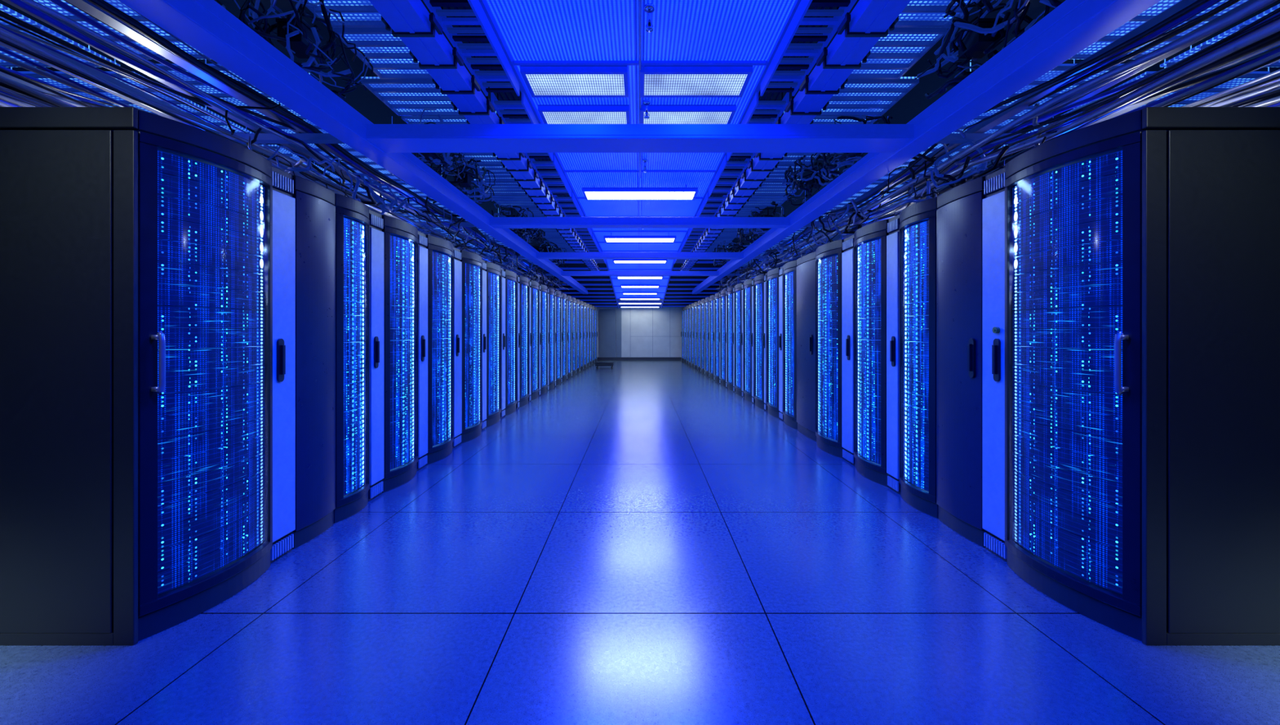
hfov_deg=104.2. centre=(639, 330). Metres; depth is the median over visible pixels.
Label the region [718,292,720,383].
tall cabinet
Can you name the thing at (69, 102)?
cable
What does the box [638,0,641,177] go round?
conduit
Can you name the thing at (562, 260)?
cable tangle
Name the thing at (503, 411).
vent
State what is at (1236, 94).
cable
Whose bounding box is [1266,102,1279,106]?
cable
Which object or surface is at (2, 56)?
cable
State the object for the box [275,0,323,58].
junction box
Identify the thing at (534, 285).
rack
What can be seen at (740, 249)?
cable tangle
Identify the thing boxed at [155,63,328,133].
tile
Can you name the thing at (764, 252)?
tile
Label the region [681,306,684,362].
rack
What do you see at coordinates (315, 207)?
tall cabinet
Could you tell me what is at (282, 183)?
vent
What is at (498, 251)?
tile
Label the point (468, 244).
tile
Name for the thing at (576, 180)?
ceiling light panel
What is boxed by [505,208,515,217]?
junction box
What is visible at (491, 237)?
tile
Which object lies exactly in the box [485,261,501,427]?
rack
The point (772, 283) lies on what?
rack
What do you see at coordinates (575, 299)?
tall cabinet
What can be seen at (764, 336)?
tall cabinet
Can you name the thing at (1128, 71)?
cable
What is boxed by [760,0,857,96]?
cable tray
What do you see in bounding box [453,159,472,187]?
junction box
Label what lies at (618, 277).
diffuser
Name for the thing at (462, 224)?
support strut
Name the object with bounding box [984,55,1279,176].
cable
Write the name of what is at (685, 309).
rack
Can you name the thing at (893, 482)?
vent
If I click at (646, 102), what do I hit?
sprinkler
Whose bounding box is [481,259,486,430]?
tall cabinet
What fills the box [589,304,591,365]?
rack
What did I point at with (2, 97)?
cable
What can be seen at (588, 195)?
diffuser
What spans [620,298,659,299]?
diffuser
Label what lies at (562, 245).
tile
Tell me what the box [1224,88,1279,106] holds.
cable
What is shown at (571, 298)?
tall cabinet
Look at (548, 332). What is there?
tall cabinet
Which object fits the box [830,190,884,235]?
cable tangle
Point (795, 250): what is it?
cable tangle
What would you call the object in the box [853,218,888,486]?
rack
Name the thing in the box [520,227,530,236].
junction box
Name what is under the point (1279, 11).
cable
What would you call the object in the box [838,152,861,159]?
junction box
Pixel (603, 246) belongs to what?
ceiling light panel
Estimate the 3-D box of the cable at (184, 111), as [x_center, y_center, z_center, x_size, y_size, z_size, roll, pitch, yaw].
[-2.978,-1.410,7.150,0.114,0.088,15.503,0,0,1]
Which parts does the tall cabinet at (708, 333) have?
panel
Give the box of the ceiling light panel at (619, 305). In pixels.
[617,304,662,308]
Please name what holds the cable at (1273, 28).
on the support strut at (953, 138)
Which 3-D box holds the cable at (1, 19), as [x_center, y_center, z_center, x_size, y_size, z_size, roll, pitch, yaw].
[-2.818,-1.355,7.150,0.086,0.060,15.501,0,0,-1]
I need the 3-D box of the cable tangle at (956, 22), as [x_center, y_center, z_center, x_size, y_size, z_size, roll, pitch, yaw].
[1.925,-1.670,2.817,0.480,0.385,1.084,0,0,0]
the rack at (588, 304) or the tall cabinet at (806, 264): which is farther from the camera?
the rack at (588, 304)
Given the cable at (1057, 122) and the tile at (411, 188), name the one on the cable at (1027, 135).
the cable at (1057, 122)
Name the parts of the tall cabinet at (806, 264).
door, handle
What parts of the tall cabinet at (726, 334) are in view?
panel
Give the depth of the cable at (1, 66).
2.91 m
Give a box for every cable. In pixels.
[0,9,546,283]
[0,17,493,259]
[0,22,549,284]
[0,25,531,279]
[0,27,508,270]
[0,34,560,291]
[0,37,564,293]
[0,41,541,284]
[0,46,129,106]
[0,53,551,288]
[0,65,104,106]
[0,67,92,106]
[0,75,63,99]
[0,75,72,106]
[0,81,59,106]
[0,85,57,106]
[0,87,51,106]
[0,90,43,106]
[0,92,41,106]
[0,94,34,106]
[0,98,21,106]
[0,101,13,106]
[2,68,542,284]
[8,0,563,287]
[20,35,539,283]
[21,0,568,289]
[26,86,76,106]
[38,83,75,97]
[40,10,562,285]
[40,91,106,106]
[49,0,537,267]
[50,95,85,106]
[63,0,561,281]
[64,88,109,106]
[86,0,567,285]
[90,2,561,284]
[120,1,410,185]
[183,111,536,280]
[202,62,562,281]
[714,0,1209,284]
[715,0,1275,288]
[716,14,1279,291]
[717,0,1236,284]
[718,8,1279,291]
[718,19,1279,292]
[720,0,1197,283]
[720,206,842,279]
[723,19,1279,288]
[724,0,1240,284]
[724,12,1279,288]
[728,0,1221,279]
[729,0,1277,282]
[738,7,1279,279]
[739,0,1255,275]
[741,69,1161,279]
[741,143,1020,279]
[752,11,1279,275]
[752,31,1279,272]
[753,32,1279,278]
[768,93,1114,266]
[769,13,1229,262]
[770,40,1279,269]
[772,152,1013,269]
[786,47,1279,262]
[791,47,1279,261]
[808,0,1279,244]
[837,51,1279,239]
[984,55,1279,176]
[1180,69,1279,106]
[1186,78,1279,106]
[1192,75,1279,106]
[1200,75,1279,106]
[1207,82,1279,106]
[1220,81,1279,106]
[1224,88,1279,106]
[1229,87,1279,105]
[1229,90,1279,106]
[1231,59,1279,79]
[1238,44,1279,62]
[1238,87,1279,106]
[1242,93,1279,106]
[1244,95,1279,106]
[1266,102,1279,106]
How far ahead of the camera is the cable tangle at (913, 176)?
3.91 m
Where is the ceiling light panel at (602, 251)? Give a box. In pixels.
[601,250,678,259]
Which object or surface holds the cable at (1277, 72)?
on the support strut
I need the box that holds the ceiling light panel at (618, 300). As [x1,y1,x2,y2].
[615,297,664,304]
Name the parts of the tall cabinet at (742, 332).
handle, panel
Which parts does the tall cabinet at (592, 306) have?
panel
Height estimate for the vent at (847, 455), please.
0.085 m
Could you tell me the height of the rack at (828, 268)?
2.220 m
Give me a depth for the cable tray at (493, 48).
3.08 m
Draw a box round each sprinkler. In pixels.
[642,157,647,172]
[643,98,650,119]
[644,2,654,32]
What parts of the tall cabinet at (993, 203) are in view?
panel, handle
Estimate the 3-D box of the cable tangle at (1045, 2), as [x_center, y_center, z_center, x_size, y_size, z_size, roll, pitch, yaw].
[1.924,-1.670,1.903,0.488,0.385,1.035,0,0,0]
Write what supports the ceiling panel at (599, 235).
attached to the ceiling at (914, 102)
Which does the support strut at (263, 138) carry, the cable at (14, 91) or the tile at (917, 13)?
the cable at (14, 91)
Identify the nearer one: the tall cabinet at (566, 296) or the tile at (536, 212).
the tile at (536, 212)
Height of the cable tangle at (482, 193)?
0.385 m
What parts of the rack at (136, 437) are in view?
trim, panel, handle, door frame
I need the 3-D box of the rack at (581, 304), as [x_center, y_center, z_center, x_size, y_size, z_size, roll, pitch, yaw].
[-2.385,0.190,15.860,1.144,2.220,0.674,0,0,0]
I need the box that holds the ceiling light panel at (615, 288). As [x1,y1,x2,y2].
[612,285,667,293]
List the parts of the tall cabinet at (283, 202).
handle, panel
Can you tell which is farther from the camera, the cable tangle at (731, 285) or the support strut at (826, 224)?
the cable tangle at (731, 285)
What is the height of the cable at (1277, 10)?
0.046 m
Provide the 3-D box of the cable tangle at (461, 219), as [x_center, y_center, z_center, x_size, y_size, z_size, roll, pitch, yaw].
[-2.240,-1.180,6.155,0.362,0.385,0.915,0,0,0]
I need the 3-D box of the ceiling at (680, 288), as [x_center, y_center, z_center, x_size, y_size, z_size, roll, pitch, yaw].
[1.975,-1.475,17.340,2.050,0.991,8.280,0,0,0]
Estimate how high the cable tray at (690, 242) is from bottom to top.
0.109 m
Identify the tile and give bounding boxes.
[0,3,119,66]
[17,58,253,133]
[34,0,210,58]
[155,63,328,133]
[245,126,351,185]
[303,0,385,26]
[307,115,404,181]
[346,185,404,212]
[360,76,463,115]
[372,181,446,208]
[377,194,441,230]
[401,111,496,124]
[414,213,466,243]
[418,187,477,227]
[452,208,498,240]
[457,152,501,164]
[466,243,488,253]
[470,164,515,181]
[473,178,528,195]
[483,240,510,251]
[488,195,536,206]
[497,251,528,260]
[512,245,541,266]
[514,206,544,216]
[530,227,559,231]
[533,231,562,237]
[545,237,568,243]
[548,246,574,252]
[551,243,570,248]
[705,246,730,252]
[709,243,728,248]
[711,237,734,243]
[717,231,749,237]
[720,227,750,231]
[735,206,766,216]
[740,260,763,266]
[743,195,791,206]
[751,178,805,195]
[751,251,781,260]
[764,164,809,181]
[767,240,799,250]
[778,152,821,164]
[781,208,827,240]
[783,111,877,124]
[802,190,864,227]
[816,76,919,115]
[833,181,909,208]
[875,115,970,181]
[880,187,919,210]
[894,0,980,26]
[930,144,1007,182]
[951,59,1124,133]
[1026,58,1270,133]
[1069,0,1248,58]
[1160,3,1279,66]
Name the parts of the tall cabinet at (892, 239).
handle, panel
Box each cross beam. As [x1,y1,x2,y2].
[365,124,914,152]
[489,217,790,227]
[536,252,743,258]
[561,271,718,275]
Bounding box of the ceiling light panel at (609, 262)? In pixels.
[605,258,674,270]
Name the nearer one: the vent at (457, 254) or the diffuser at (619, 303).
the vent at (457, 254)
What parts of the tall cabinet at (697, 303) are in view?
panel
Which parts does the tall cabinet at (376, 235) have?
handle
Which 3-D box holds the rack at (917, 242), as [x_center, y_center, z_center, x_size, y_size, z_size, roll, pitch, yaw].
[2.564,0.190,3.675,1.151,2.220,0.484,0,0,0]
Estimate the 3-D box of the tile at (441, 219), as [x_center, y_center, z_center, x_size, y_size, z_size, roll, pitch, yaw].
[-2.850,-1.950,7.680,0.700,0.500,1.200,0,0,0]
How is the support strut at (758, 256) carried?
attached to the support beam at (1073, 26)
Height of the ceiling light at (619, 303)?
0.082 m
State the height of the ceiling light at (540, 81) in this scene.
0.048 m
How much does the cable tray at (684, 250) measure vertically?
0.109 m
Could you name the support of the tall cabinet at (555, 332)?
on the floor
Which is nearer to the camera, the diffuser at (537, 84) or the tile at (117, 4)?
the tile at (117, 4)
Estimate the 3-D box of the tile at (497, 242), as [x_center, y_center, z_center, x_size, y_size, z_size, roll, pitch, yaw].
[-2.850,-1.950,10.240,0.700,0.500,1.200,0,0,0]
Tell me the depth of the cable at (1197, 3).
2.51 m
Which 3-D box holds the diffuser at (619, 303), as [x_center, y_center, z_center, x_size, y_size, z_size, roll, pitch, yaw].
[0.000,-1.087,20.150,1.720,0.054,0.300,0,0,0]
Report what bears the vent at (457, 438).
attached to the tall cabinet at (457, 254)
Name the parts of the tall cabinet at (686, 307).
panel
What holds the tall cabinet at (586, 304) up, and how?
on the floor
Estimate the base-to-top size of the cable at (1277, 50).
0.105 m
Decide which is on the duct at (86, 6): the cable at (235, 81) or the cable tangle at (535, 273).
the cable at (235, 81)
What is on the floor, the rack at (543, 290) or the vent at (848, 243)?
the rack at (543, 290)
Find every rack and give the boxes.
[0,106,272,645]
[333,193,369,523]
[382,214,417,493]
[426,234,453,465]
[460,249,482,443]
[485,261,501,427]
[504,269,516,416]
[518,275,528,408]
[529,280,538,400]
[539,284,546,395]
[547,287,554,390]
[555,290,560,386]
[561,293,566,382]
[566,295,571,379]
[571,297,575,376]
[576,298,579,373]
[579,300,583,371]
[583,302,586,369]
[586,303,589,368]
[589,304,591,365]
[591,305,594,364]
[594,306,596,363]
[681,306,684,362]
[684,306,686,363]
[685,305,688,364]
[688,304,691,366]
[691,302,694,368]
[694,302,697,370]
[697,300,701,372]
[701,298,705,374]
[705,296,709,377]
[710,294,714,380]
[715,292,719,383]
[720,289,726,386]
[727,286,733,391]
[734,283,742,396]
[743,278,752,402]
[754,273,764,409]
[766,267,780,418]
[782,259,797,429]
[815,239,843,458]
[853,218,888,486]
[898,196,937,518]
[1004,106,1279,645]
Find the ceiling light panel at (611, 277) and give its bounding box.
[608,269,671,279]
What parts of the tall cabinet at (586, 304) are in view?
panel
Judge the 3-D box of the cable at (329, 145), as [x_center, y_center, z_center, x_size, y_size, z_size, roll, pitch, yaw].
[-2.313,-1.355,7.150,0.123,0.083,15.502,0,0,-1]
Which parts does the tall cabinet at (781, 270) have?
handle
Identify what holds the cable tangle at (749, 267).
hanging from the support beam at (1073, 26)
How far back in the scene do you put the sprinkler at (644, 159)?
5.49 m
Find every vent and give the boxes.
[270,532,293,560]
[271,170,293,195]
[368,213,382,229]
[368,480,382,498]
[417,234,427,246]
[417,454,427,468]
[453,249,461,260]
[453,434,461,446]
[481,262,486,270]
[481,420,486,428]
[501,270,505,276]
[501,408,505,417]
[778,267,783,275]
[778,411,783,419]
[842,237,853,250]
[842,448,854,463]
[887,217,899,233]
[887,475,900,492]
[983,172,1006,195]
[983,530,1007,559]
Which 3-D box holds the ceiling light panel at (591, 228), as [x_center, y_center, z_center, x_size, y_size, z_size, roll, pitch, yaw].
[0.000,-1.905,8.900,1.870,0.070,1.184,0,0,0]
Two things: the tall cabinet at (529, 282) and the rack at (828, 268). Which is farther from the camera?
the tall cabinet at (529, 282)
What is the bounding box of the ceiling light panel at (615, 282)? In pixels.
[610,278,669,286]
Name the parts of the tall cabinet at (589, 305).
panel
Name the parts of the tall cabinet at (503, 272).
panel, handle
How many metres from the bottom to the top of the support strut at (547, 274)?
0.045 m
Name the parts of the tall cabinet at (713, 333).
panel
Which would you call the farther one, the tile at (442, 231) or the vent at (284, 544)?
the tile at (442, 231)
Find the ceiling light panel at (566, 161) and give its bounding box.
[552,152,727,172]
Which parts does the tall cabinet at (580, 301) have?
panel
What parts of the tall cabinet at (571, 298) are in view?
panel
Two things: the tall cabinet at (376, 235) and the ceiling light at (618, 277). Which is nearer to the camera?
the tall cabinet at (376, 235)
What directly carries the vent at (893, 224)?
attached to the tall cabinet at (892, 239)
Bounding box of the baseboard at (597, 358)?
[596,357,681,359]
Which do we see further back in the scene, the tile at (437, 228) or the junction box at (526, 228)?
the junction box at (526, 228)
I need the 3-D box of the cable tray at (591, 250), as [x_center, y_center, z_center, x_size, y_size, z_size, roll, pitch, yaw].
[-1.020,-1.794,11.452,0.250,0.109,1.304,0,0,0]
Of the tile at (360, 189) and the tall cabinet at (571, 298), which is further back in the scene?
the tall cabinet at (571, 298)
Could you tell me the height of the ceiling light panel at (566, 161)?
0.070 m
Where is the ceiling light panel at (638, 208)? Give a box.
[576,196,703,217]
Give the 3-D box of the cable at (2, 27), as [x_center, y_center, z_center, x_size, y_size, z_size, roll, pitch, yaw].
[-2.558,-1.210,7.150,0.068,0.051,15.500,0,0,0]
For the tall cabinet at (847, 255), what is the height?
2.220 m
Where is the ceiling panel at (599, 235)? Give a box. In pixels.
[591,230,688,243]
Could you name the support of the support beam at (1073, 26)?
attached to the wall at (646, 332)
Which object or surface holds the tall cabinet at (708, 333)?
on the floor
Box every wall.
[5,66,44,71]
[539,279,740,357]
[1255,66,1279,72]
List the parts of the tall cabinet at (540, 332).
panel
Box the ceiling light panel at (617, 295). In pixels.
[613,292,666,298]
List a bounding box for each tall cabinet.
[262,165,295,563]
[292,175,335,548]
[368,208,383,501]
[417,231,427,470]
[452,246,462,448]
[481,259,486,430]
[498,267,505,417]
[515,274,520,408]
[528,279,532,401]
[537,283,542,395]
[545,287,550,391]
[552,289,556,386]
[560,293,563,382]
[565,296,568,379]
[571,297,573,376]
[575,298,577,373]
[579,301,581,371]
[582,302,584,369]
[586,304,587,367]
[587,305,590,365]
[591,306,593,364]
[594,307,595,362]
[683,308,684,361]
[684,306,686,363]
[687,306,688,364]
[690,305,691,365]
[693,303,694,368]
[696,302,697,369]
[699,301,701,371]
[703,299,705,373]
[707,296,710,377]
[712,294,715,380]
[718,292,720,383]
[724,289,728,387]
[732,286,735,392]
[740,282,744,397]
[751,278,762,404]
[762,272,775,411]
[778,266,783,420]
[795,251,823,441]
[841,234,854,465]
[886,213,915,494]
[936,176,985,547]
[982,166,1030,561]
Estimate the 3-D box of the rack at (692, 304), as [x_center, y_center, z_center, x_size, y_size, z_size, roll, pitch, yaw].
[2.356,0.190,17.240,1.144,2.220,0.674,0,0,0]
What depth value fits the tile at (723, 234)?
9.82 m
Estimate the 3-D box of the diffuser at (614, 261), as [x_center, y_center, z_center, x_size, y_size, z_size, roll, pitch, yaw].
[0.000,-1.766,12.800,1.320,0.020,0.400,0,0,0]
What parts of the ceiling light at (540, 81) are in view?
light frame, light frame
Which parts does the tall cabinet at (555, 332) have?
panel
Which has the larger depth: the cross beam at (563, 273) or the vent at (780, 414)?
the cross beam at (563, 273)
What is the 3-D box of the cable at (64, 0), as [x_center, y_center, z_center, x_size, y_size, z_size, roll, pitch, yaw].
[-2.361,-1.397,7.150,0.078,0.068,15.501,0,0,0]
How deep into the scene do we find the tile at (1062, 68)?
3.62 m
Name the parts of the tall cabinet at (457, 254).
handle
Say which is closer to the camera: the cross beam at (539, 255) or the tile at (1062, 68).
the tile at (1062, 68)
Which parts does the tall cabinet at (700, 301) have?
panel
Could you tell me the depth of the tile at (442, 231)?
8.74 m
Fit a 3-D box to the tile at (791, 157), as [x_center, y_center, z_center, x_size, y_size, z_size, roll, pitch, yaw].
[1.630,-2.040,5.355,0.620,0.320,0.590,0,0,0]
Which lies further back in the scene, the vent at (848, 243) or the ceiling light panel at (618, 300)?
the ceiling light panel at (618, 300)
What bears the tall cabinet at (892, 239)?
on the floor
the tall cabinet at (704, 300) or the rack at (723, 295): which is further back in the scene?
the tall cabinet at (704, 300)
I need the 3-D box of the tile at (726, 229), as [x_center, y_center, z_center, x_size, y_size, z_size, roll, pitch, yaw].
[1.720,-2.040,9.195,0.800,0.320,0.590,0,0,0]
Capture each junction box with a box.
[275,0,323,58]
[419,152,441,160]
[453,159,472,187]
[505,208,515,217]
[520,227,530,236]
[543,243,551,252]
[764,206,773,217]
[806,161,825,187]
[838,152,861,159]
[956,0,1010,58]
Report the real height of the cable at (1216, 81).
0.077 m
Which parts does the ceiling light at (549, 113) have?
light frame, light frame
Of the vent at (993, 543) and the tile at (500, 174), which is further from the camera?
the tile at (500, 174)
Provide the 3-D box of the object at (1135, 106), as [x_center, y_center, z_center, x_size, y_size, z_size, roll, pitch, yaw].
[2.980,-1.380,7.000,0.120,0.040,15.000,0,0,0]
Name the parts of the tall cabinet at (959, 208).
handle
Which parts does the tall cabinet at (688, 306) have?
panel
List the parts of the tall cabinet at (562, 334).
panel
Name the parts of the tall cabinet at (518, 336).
panel, handle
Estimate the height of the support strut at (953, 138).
0.045 m
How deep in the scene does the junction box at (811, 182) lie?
5.53 m
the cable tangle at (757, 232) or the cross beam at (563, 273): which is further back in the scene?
the cross beam at (563, 273)
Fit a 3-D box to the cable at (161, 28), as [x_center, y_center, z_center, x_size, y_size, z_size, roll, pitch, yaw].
[-2.176,-1.431,7.150,0.095,0.095,15.501,0,0,1]
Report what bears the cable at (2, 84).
on the cable at (2, 79)
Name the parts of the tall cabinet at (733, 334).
panel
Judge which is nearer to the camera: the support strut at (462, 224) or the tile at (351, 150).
the tile at (351, 150)
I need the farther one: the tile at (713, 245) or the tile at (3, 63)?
the tile at (713, 245)
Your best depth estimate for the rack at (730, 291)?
10.77 m
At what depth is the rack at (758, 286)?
8.35 m
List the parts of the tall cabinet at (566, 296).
panel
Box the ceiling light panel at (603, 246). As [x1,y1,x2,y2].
[597,241,682,251]
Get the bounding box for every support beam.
[118,0,587,293]
[692,0,1161,293]
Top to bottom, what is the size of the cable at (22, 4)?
0.070 m
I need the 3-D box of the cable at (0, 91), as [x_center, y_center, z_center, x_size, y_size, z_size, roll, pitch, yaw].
[-3.653,-1.347,7.150,0.120,0.082,15.502,0,0,0]
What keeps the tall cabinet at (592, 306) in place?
on the floor
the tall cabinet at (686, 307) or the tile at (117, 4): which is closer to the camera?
the tile at (117, 4)
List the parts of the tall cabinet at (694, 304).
panel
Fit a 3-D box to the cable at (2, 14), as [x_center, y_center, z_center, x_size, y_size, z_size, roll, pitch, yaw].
[-2.658,-1.372,7.151,0.109,0.198,15.503,0,0,0]
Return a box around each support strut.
[217,133,343,143]
[413,222,475,226]
[484,255,526,258]
[516,273,553,275]
[726,273,762,275]
[753,255,799,258]
[804,222,874,226]
[936,133,1045,143]
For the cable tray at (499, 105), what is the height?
0.109 m
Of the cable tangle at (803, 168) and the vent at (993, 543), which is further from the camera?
the cable tangle at (803, 168)
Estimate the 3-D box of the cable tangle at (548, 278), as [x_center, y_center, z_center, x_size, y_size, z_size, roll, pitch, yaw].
[-2.240,-1.180,11.582,0.349,0.385,1.042,0,0,0]
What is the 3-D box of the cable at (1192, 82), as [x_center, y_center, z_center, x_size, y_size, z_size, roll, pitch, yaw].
[2.882,-1.307,7.150,0.161,0.168,15.504,0,0,0]
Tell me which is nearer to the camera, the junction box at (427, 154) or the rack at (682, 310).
the junction box at (427, 154)
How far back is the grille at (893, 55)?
3.42 m
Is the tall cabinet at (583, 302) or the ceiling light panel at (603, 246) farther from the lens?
the tall cabinet at (583, 302)
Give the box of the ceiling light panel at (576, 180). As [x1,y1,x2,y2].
[563,169,716,199]
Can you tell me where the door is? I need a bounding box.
[599,309,621,357]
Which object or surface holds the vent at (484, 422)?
attached to the tall cabinet at (483, 262)
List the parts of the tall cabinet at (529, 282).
panel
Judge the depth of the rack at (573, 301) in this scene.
14.11 m
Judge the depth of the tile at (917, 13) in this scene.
3.00 m
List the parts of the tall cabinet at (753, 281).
panel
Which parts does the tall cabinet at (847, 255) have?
handle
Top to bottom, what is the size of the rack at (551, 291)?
2.220 m
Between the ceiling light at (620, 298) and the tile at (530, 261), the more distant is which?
the ceiling light at (620, 298)
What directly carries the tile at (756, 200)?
hanging from the ceiling at (914, 102)
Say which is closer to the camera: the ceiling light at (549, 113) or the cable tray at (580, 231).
the ceiling light at (549, 113)
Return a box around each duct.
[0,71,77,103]
[2,0,550,282]
[65,0,558,283]
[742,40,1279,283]
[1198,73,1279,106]
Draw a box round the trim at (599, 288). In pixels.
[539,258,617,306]
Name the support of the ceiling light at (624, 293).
attached to the ceiling light panel at (617, 295)
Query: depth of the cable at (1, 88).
2.37 m
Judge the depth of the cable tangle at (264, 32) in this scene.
2.76 m
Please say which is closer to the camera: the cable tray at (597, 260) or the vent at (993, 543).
the vent at (993, 543)
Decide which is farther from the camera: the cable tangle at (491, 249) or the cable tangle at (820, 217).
the cable tangle at (491, 249)
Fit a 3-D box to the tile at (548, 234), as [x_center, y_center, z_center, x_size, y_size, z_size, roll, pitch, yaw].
[-1.720,-2.040,9.835,0.800,0.320,0.590,0,0,0]
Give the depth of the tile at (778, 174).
5.99 m
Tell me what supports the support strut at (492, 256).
attached to the support beam at (206, 26)
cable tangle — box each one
[215,0,373,99]
[224,101,354,192]
[333,158,408,214]
[386,193,457,239]
[409,108,471,181]
[435,152,495,203]
[443,213,477,249]
[470,233,502,263]
[491,202,533,236]
[492,244,519,271]
[510,258,533,277]
[513,227,545,245]
[525,265,544,282]
[532,271,554,287]
[535,240,562,262]
[542,247,568,267]
[545,275,559,290]
[712,245,733,266]
[716,240,745,262]
[719,277,733,290]
[726,270,745,288]
[734,264,756,284]
[736,227,769,247]
[745,258,773,279]
[747,200,785,237]
[759,243,792,273]
[775,231,817,261]
[782,153,843,205]
[800,210,849,252]
[810,115,893,186]
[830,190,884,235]
[886,153,943,216]
[915,0,1062,98]
[923,102,1060,188]
[1039,0,1056,8]
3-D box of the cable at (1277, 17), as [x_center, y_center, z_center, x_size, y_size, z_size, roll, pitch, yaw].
[2.334,-1.149,7.150,0.110,0.092,15.501,0,0,0]
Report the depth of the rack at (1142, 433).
2.05 m
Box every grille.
[332,26,432,79]
[847,26,947,79]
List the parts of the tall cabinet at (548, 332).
panel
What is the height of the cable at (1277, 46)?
0.101 m
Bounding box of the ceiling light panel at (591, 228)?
[586,216,693,231]
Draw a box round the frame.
[510,59,769,124]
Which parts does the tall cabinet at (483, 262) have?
handle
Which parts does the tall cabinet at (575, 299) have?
panel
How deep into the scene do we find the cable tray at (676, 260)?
12.65 m
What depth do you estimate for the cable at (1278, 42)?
2.46 m
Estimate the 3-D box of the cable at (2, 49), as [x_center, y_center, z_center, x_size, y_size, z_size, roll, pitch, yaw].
[-2.701,-1.165,7.150,0.132,0.052,15.500,0,0,0]
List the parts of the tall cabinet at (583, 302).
panel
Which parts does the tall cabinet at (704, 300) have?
panel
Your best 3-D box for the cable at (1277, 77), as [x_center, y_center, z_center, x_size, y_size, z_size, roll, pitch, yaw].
[2.903,-1.195,7.150,0.100,0.046,15.501,0,0,-1]
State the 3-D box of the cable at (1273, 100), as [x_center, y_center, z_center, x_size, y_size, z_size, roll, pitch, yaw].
[3.377,-1.262,7.150,0.125,0.089,15.502,0,0,-1]
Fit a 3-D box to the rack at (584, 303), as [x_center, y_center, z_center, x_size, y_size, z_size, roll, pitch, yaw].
[-2.368,0.190,16.660,1.144,2.220,0.674,0,0,0]
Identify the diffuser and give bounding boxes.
[525,74,624,94]
[542,111,626,124]
[585,191,694,199]
[605,238,674,241]
[613,261,666,262]
[617,276,662,278]
[618,302,661,303]
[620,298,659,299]
[621,285,658,287]
[621,306,658,307]
[623,293,656,294]
[643,111,731,124]
[644,74,746,94]
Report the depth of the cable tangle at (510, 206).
7.51 m
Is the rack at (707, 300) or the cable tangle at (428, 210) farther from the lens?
the rack at (707, 300)
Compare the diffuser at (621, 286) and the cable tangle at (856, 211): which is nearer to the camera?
the cable tangle at (856, 211)
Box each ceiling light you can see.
[520,65,752,97]
[537,104,736,124]
[582,184,697,199]
[604,232,675,242]
[613,258,666,262]
[616,275,663,279]
[617,302,662,304]
[619,297,660,299]
[620,284,659,288]
[620,305,659,307]
[622,292,657,294]
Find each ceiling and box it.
[0,0,1279,279]
[662,258,742,306]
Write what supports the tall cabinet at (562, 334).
on the floor
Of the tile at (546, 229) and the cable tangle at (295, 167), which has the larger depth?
the tile at (546, 229)
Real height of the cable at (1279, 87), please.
0.078 m
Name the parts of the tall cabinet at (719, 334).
panel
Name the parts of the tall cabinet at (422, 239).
handle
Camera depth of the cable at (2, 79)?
2.25 m
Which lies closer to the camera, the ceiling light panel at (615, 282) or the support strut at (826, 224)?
the support strut at (826, 224)
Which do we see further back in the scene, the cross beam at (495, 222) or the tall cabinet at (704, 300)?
the tall cabinet at (704, 300)
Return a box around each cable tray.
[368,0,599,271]
[422,0,519,96]
[490,91,552,160]
[530,155,571,196]
[553,191,583,217]
[573,216,591,236]
[579,233,598,248]
[587,245,601,252]
[593,258,605,263]
[674,258,686,263]
[678,245,692,252]
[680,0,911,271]
[681,233,700,248]
[688,216,706,236]
[696,191,726,217]
[708,155,749,196]
[727,91,789,160]
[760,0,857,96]
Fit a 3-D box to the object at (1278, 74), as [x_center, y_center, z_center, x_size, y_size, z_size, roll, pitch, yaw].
[3.485,-1.380,7.000,0.070,0.040,15.000,0,0,0]
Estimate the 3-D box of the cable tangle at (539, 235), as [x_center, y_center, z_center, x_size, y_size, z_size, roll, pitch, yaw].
[-1.925,-1.670,8.463,0.476,0.385,1.018,0,0,0]
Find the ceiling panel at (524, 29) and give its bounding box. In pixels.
[478,0,801,63]
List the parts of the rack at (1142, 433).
door frame, handle, trim, panel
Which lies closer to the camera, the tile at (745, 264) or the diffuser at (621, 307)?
the tile at (745, 264)
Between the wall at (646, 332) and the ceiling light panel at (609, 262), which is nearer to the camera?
the ceiling light panel at (609, 262)
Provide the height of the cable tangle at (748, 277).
0.385 m
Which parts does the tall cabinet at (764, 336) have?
handle, panel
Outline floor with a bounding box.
[0,360,1279,724]
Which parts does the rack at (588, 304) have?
door frame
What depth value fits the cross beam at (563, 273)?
11.85 m
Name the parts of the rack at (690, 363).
door frame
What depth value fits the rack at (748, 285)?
9.15 m

